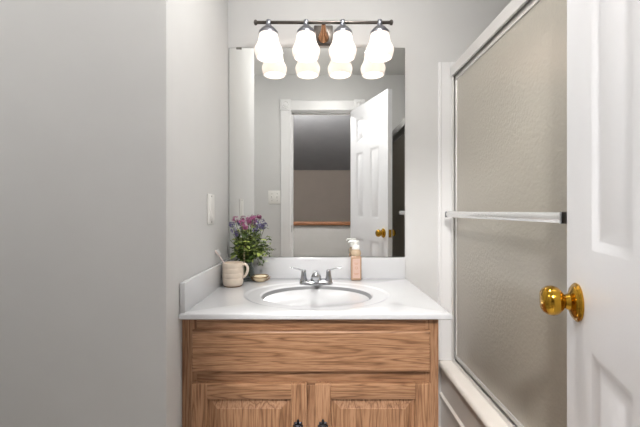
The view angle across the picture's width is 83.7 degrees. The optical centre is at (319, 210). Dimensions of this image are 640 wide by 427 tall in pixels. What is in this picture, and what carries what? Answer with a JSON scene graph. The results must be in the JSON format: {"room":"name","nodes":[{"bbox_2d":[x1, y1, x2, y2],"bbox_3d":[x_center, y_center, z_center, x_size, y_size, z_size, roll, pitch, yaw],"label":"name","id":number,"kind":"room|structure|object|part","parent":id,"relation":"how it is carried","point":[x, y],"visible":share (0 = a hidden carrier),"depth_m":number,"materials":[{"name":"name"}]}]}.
{"room":"bathroom","nodes":[
{"label":"bathroom","id":0,"kind":"room"},
{"bbox_2d":[0,0,227,426],"bbox_3d":[-1.030,-0.033,1.278,1.239,2.305,0.643,0,0,0],"label":"wall","id":1,"kind":"structure","parent":0,"point":[114,113],"depth_m":0.96,"materials":[{"name":"white paint"}]},
{"bbox_2d":[207,194,214,223],"bbox_3d":[-0.406,-0.005,1.335,0.011,0.112,0.076,0,0,0],"label":"wall switch","id":2,"kind":"object","parent":1,"relation":"attached to","point":[210,197],"visible":1,"depth_m":1.32,"materials":[{"name":"plastic"}]},
{"bbox_2d":[228,0,511,426],"bbox_3d":[0.465,-0.033,1.650,1.991,2.305,0.100,0,0,0],"label":"wall","id":3,"kind":"structure","parent":0,"point":[431,32],"depth_m":1.60,"materials":[{"name":"white paint"}]},
{"bbox_2d":[228,257,404,277],"bbox_3d":[-0.017,0.255,1.587,0.786,0.092,0.021,0,0,0],"label":"backsplash","id":4,"kind":"structure","parent":3,"relation":"attached to","point":[276,267],"depth_m":1.58,"materials":[{"name":"white stone"}]},
{"bbox_2d":[229,47,404,256],"bbox_3d":[-0.013,-0.261,1.596,0.786,0.936,0.007,0,0,0],"label":"wall mirror","id":5,"kind":"object","parent":3,"relation":"attached to","point":[317,148],"visible":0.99,"depth_m":1.59,"materials":[{"name":"silver glass"}]},
{"bbox_2d":[254,19,393,62],"bbox_3d":[0.015,-0.732,1.521,0.588,0.184,0.158,0,0,0],"label":"vanity light","id":6,"kind":"object","parent":3,"relation":"attached to","point":[268,49],"visible":1,"depth_m":1.47,"materials":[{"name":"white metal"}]},
{"bbox_3d":[-0.216,-0.690,1.500,0.117,0.100,0.117,0,0,0],"label":"lamp shade","id":7,"kind":"part","parent":6,"relation":"part of","materials":[{"name":"white glass"}]},
{"bbox_3d":[-0.058,-0.690,1.500,0.117,0.100,0.117,0,0,0],"label":"lamp shade","id":8,"kind":"part","parent":6,"relation":"part of","materials":[{"name":"white glass"}]},
{"bbox_3d":[0.015,-0.770,1.547,0.052,0.053,0.094,0,0,0],"label":"arm","id":9,"kind":"part","parent":6,"relation":"part of"},
{"bbox_3d":[0.095,-0.690,1.500,0.117,0.100,0.117,0,0,0],"label":"lamp shade","id":10,"kind":"part","parent":6,"relation":"part of","materials":[{"name":"white glass"}]},
{"bbox_3d":[0.251,-0.690,1.500,0.117,0.100,0.117,0,0,0],"label":"lamp shade","id":11,"kind":"part","parent":6,"relation":"part of","materials":[{"name":"white glass"}]},
{"bbox_2d":[438,62,456,359],"bbox_3d":[0.585,0.003,1.595,0.111,1.330,0.010,0,0,0],"label":"trim","id":12,"kind":"structure","parent":3,"relation":"attached to","point":[444,79],"depth_m":1.59,"materials":[{"name":"white paint"}]},
{"bbox_3d":[-0.095,1.150,0.825,3.110,0.060,1.750,0,0,0],"label":"floor","id":13,"kind":"structure","parent":0,"visible":0},
{"bbox_2d":[182,320,437,426],"bbox_3d":[-0.029,0.719,1.302,0.762,0.802,0.588,0,0,0],"label":"vanity cabinet","id":14,"kind":"object","parent":13,"relation":"on","point":[236,373],"visible":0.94,"depth_m":1.04,"materials":[{"name":"brown wood"}]},
{"bbox_3d":[-0.207,0.749,1.048,0.246,0.394,0.010,0,0,0],"label":"raised panel","id":15,"kind":"part","parent":14,"relation":"part of","materials":[{"name":"brown wood"}]},
{"bbox_3d":[-0.207,0.529,1.051,0.247,0.046,0.018,0,0,0],"label":"rail","id":16,"kind":"part","parent":14,"relation":"part of","materials":[{"name":"brown wood"}]},
{"bbox_3d":[-0.064,0.628,1.025,0.031,0.039,0.034,0,0,0],"label":"knob","id":17,"kind":"part","parent":14,"relation":"part of","materials":[{"name":"grey metal"}]},
{"bbox_3d":[-0.026,0.412,1.051,0.700,0.121,0.018,0,0,0],"label":"drawer","id":18,"kind":"part","parent":14,"relation":"part of","materials":[{"name":"brown wood"}]},
{"bbox_3d":[-0.026,0.489,1.069,0.680,0.059,0.018,0,0,0],"label":"rail","id":19,"kind":"part","parent":14,"relation":"part of","materials":[{"name":"brown wood"}]},
{"bbox_3d":[-0.026,0.339,1.069,0.680,0.042,0.018,0,0,0],"label":"rail","id":20,"kind":"part","parent":14,"relation":"part of","materials":[{"name":"brown wood"}]},
{"bbox_2d":[179,257,451,319],"bbox_3d":[-0.013,0.325,1.316,0.794,0.232,0.562,0,0,0],"label":"countertop","id":21,"kind":"structure","parent":14,"relation":"on","point":[383,291],"depth_m":1.26,"materials":[{"name":"white stone"}]},
{"bbox_2d":[222,261,248,287],"bbox_3d":[-0.339,0.253,1.411,0.098,0.093,0.082,0,0,45],"label":"mug","id":22,"kind":"object","parent":21,"relation":"on","point":[233,275],"visible":1,"depth_m":1.38,"materials":[{"name":"beige ceramic"}]},
{"bbox_2d":[215,250,224,262],"bbox_3d":[-0.373,0.219,1.410,0.085,0.132,0.015,0,0,-17],"label":"toothbrush","id":23,"kind":"object","parent":22,"relation":"in","point":[216,251],"visible":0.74,"depth_m":1.40,"materials":[{"name":"plastic"}]},
{"bbox_3d":[-0.294,0.238,1.407,0.030,0.062,0.013,0,0,16],"label":"handle","id":24,"kind":"part","parent":22,"relation":"part of","materials":[{"name":"beige ceramic"}]},
{"bbox_2d":[243,262,254,280],"bbox_3d":[-0.312,0.258,1.528,0.066,0.082,0.066,0,0,0],"label":"glass vase","id":25,"kind":"object","parent":21,"relation":"on","point":[251,272],"visible":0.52,"depth_m":1.50,"materials":[{"name":"clear"}]},
{"bbox_2d":[229,214,269,265],"bbox_3d":[-0.297,0.149,1.520,0.183,0.265,0.112,0,0,0],"label":"flower bouquet","id":26,"kind":"object","parent":25,"relation":"in","point":[246,253],"visible":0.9,"depth_m":1.51,"materials":[{"name":"green plant"}]},
{"bbox_2d":[251,274,270,281],"bbox_3d":[-0.252,0.287,1.512,0.079,0.023,0.080,0,0,43],"label":"soap dish","id":27,"kind":"object","parent":21,"relation":"on","point":[257,279],"visible":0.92,"depth_m":1.49,"materials":[{"name":"beige ceramic"}]},
{"bbox_2d":[291,267,341,284],"bbox_3d":[-0.016,0.267,1.468,0.160,0.071,0.153,0,0,-44],"label":"faucet","id":28,"kind":"object","parent":21,"relation":"on","point":[316,279],"visible":1,"depth_m":1.46,"materials":[{"name":"silver metal"}]},
{"bbox_3d":[-0.086,0.263,1.473,0.071,0.062,0.033,0,0,0],"label":"handle","id":29,"kind":"part","parent":28,"relation":"part of","materials":[{"name":"silver metal"}]},
{"bbox_3d":[-0.016,0.268,1.433,0.049,0.056,0.128,0,0,0],"label":"spout","id":30,"kind":"part","parent":28,"relation":"part of","materials":[{"name":"silver metal"}]},
{"bbox_3d":[0.054,0.263,1.473,0.071,0.062,0.033,0,0,0],"label":"handle","id":31,"kind":"part","parent":28,"relation":"part of","materials":[{"name":"silver metal"}]},
{"bbox_2d":[262,286,371,298],"bbox_3d":[-0.012,0.372,1.289,0.394,0.130,0.320,0,0,0],"label":"sink basin","id":32,"kind":"object","parent":21,"relation":"in","point":[268,292],"depth_m":1.37,"materials":[{"name":"ceramic"}]},
{"bbox_2d":[348,240,360,279],"bbox_3d":[0.149,0.213,1.544,0.058,0.172,0.046,0,0,0],"label":"soap dispenser","id":33,"kind":"object","parent":21,"relation":"on","point":[355,258],"visible":1,"depth_m":1.52,"materials":[{"name":"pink plastic"}]},
{"bbox_2d":[350,256,360,279],"bbox_3d":[0.155,0.247,1.544,0.045,0.104,0.045,0,0,0],"label":"bottle","id":34,"kind":"object","parent":33,"relation":"attached to","point":[355,261],"depth_m":1.52,"materials":[{"name":"pink plastic"}]},
{"bbox_3d":[0.009,0.628,1.025,0.031,0.039,0.034,0,0,0],"label":"knob","id":35,"kind":"part","parent":14,"relation":"part of","materials":[{"name":"grey metal"}]},
{"bbox_3d":[0.155,0.749,1.048,0.247,0.394,0.010,0,0,0],"label":"raised panel","id":36,"kind":"part","parent":14,"relation":"part of","materials":[{"name":"brown wood"}]},
{"bbox_3d":[0.155,0.529,1.051,0.248,0.046,0.018,0,0,0],"label":"rail","id":37,"kind":"part","parent":14,"relation":"part of","materials":[{"name":"brown wood"}]},
{"bbox_2d":[438,360,508,426],"bbox_3d":[0.943,0.895,0.835,0.832,0.450,1.528,0,0,0],"label":"bathtub","id":38,"kind":"object","parent":13,"relation":"on","point":[462,405],"visible":0.17,"depth_m":1.38,"materials":[{"name":"white ceramic"}]},
{"bbox_2d":[445,0,566,426],"bbox_3d":[0.586,0.015,0.835,0.108,1.310,1.504,0,0,0],"label":"shower enclosure","id":39,"kind":"object","parent":38,"relation":"on","point":[508,213],"visible":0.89,"depth_m":1.10,"materials":[{"name":"glass"}]},
{"bbox_3d":[0.599,0.029,1.161,0.013,1.238,0.811,0,0,0],"label":"panel frame","id":40,"kind":"part","parent":39,"relation":"part of","materials":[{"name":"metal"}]},
{"bbox_3d":[-0.095,-0.032,0.010,3.110,2.305,0.120,0,0,0],"label":"doorway","id":41,"kind":"structure","parent":0,"visible":0},
{"bbox_3d":[0.021,0.122,0.010,0.566,1.997,0.120,0,0,0],"label":"door frame","id":42,"kind":"structure","parent":41,"relation":"attached to","visible":0},
{"bbox_2d":[539,0,639,426],"bbox_3d":[0.410,0.127,0.385,0.151,1.963,0.621,0,0,14],"label":"door","id":43,"kind":"structure","parent":42,"relation":"attached to","point":[601,301],"depth_m":0.53,"materials":[{"name":"white paint"}]},
{"bbox_3d":[0.423,0.162,0.643,0.054,0.054,0.052,0,0,0],"label":"knob","id":44,"kind":"part","parent":43,"relation":"part of","materials":[{"name":"gold metal"}]}
]}

